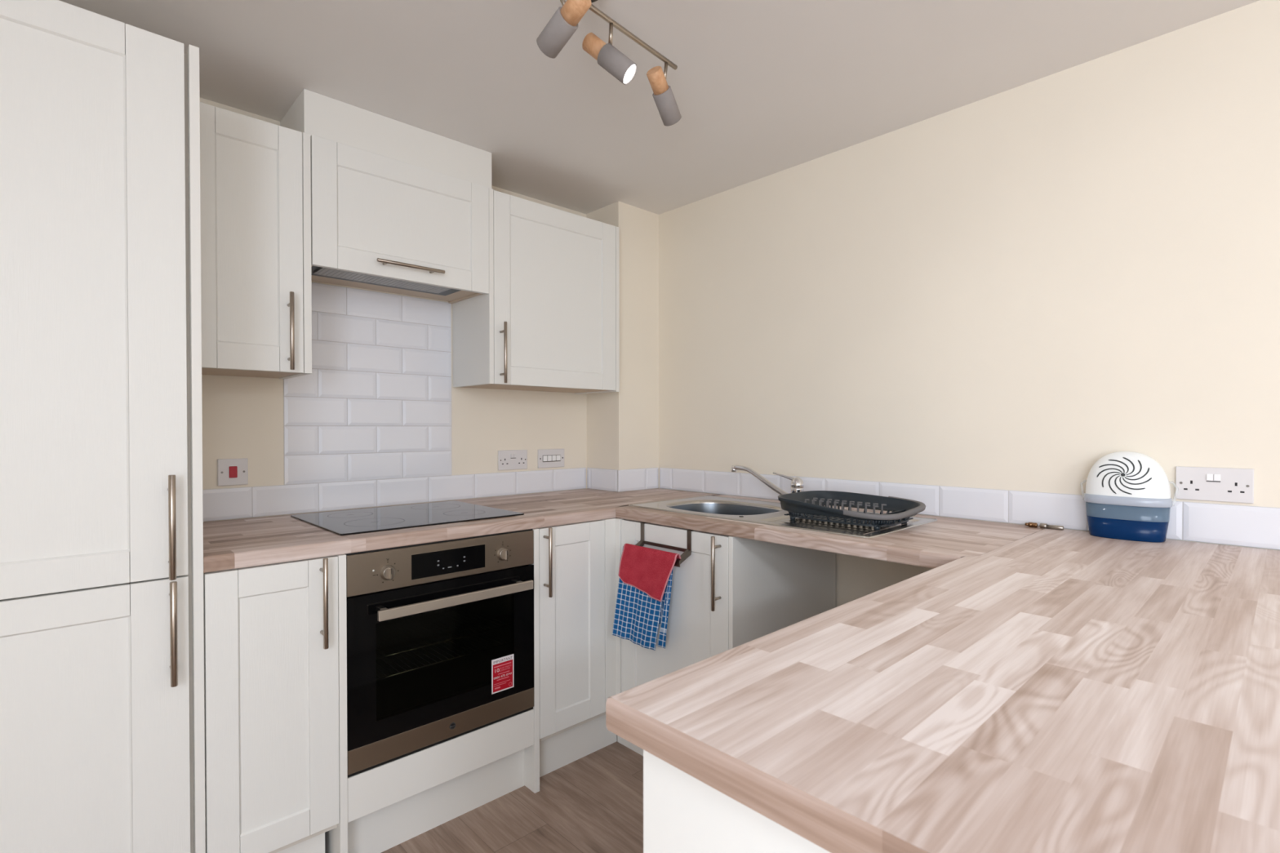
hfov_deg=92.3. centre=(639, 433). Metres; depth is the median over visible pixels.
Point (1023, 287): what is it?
wall
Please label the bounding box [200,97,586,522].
wall
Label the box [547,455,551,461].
rocker switch
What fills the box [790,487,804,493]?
base
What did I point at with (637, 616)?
tea towel
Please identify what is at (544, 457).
rocker switch
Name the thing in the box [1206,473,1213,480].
rocker switch
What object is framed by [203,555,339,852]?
base cabinet
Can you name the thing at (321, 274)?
hood
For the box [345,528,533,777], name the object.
oven
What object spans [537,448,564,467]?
switch
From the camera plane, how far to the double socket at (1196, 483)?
1.55 m
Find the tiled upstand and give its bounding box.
[202,467,1279,550]
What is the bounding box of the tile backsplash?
[283,282,451,484]
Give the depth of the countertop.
0.68 m
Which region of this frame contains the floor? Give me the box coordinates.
[381,741,643,852]
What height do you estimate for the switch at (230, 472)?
0.086 m
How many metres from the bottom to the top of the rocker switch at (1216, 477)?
0.017 m
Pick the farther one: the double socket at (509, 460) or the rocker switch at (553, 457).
the rocker switch at (553, 457)
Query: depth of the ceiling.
1.76 m
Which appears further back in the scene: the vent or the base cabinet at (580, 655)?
the base cabinet at (580, 655)
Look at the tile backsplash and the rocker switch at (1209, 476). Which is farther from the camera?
the tile backsplash
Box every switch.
[217,457,248,485]
[229,466,237,478]
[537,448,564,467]
[542,455,546,461]
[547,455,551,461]
[551,455,555,461]
[556,455,560,460]
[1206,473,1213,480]
[1213,474,1220,480]
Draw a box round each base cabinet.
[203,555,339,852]
[537,518,623,777]
[617,519,835,755]
[643,750,830,852]
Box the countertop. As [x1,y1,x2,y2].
[203,488,1279,852]
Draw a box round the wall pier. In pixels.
[586,200,658,518]
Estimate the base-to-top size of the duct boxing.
0.141 m
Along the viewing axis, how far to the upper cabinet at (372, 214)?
2.05 m
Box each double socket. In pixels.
[497,449,527,470]
[1175,466,1253,503]
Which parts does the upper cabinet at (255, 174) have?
handle, panel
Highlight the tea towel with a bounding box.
[612,546,672,650]
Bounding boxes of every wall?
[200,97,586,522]
[658,0,1279,607]
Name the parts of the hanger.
rail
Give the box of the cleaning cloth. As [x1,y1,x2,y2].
[617,543,680,601]
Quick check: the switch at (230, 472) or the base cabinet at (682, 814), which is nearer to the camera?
the base cabinet at (682, 814)
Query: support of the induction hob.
in the countertop
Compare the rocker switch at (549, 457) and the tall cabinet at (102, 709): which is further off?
the rocker switch at (549, 457)
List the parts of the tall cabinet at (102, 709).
door, door, handle, handle, panel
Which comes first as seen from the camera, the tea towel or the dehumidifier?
the dehumidifier
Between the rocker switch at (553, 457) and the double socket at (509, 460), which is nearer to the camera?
the double socket at (509, 460)
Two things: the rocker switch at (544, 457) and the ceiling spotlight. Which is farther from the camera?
the rocker switch at (544, 457)
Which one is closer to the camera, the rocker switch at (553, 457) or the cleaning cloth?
the cleaning cloth
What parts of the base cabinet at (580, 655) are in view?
handle, door, corner post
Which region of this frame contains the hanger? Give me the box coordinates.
[635,522,693,567]
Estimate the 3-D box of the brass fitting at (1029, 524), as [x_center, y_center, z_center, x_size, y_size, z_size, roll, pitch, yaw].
[1.160,0.270,1.821,0.014,0.014,0.031,-1,1,-43]
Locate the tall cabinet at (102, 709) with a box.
[0,0,205,852]
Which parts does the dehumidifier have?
tank, dome lid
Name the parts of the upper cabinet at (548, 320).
panel, handle, panel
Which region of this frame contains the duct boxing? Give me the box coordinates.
[280,88,491,188]
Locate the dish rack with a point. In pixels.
(810, 504)
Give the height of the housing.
0.874 m
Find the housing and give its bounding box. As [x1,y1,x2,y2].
[324,528,539,852]
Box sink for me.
[628,495,937,537]
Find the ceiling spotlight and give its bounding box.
[536,0,681,126]
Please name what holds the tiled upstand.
on the countertop
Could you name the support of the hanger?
hanging from the base cabinet at (731, 592)
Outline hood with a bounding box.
[311,266,475,301]
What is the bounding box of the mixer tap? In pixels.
[731,464,804,494]
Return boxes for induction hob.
[290,500,524,535]
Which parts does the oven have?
knob, control panel, trim, handle, knob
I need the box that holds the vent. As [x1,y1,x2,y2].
[1096,457,1151,494]
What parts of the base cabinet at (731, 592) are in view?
door, handle, panel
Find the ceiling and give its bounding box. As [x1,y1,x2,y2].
[59,0,1259,214]
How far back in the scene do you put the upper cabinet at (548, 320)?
2.48 m
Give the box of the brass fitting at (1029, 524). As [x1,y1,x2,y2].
[1025,522,1037,527]
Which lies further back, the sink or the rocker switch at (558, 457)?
the rocker switch at (558, 457)
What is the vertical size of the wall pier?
2.246 m
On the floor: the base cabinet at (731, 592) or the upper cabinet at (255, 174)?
the base cabinet at (731, 592)
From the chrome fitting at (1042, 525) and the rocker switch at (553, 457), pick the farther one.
the rocker switch at (553, 457)
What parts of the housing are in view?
panel, filler panel, panel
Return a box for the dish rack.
[777,490,925,531]
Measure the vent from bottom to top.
0.097 m
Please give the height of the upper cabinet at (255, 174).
0.728 m
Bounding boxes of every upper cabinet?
[200,102,311,378]
[310,134,488,303]
[452,187,619,394]
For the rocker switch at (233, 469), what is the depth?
1.98 m
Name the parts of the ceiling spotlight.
lamp shade, spot stem, spot stem, lamp shade, spot stem, lamp shade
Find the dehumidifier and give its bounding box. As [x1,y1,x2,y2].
[1084,451,1172,542]
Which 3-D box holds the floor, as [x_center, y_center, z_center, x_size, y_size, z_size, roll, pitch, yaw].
[0.370,1.236,-0.297,4.400,0.050,5.950,-1,1,-43]
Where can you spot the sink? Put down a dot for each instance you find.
(760, 512)
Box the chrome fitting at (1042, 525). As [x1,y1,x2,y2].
[1040,523,1063,530]

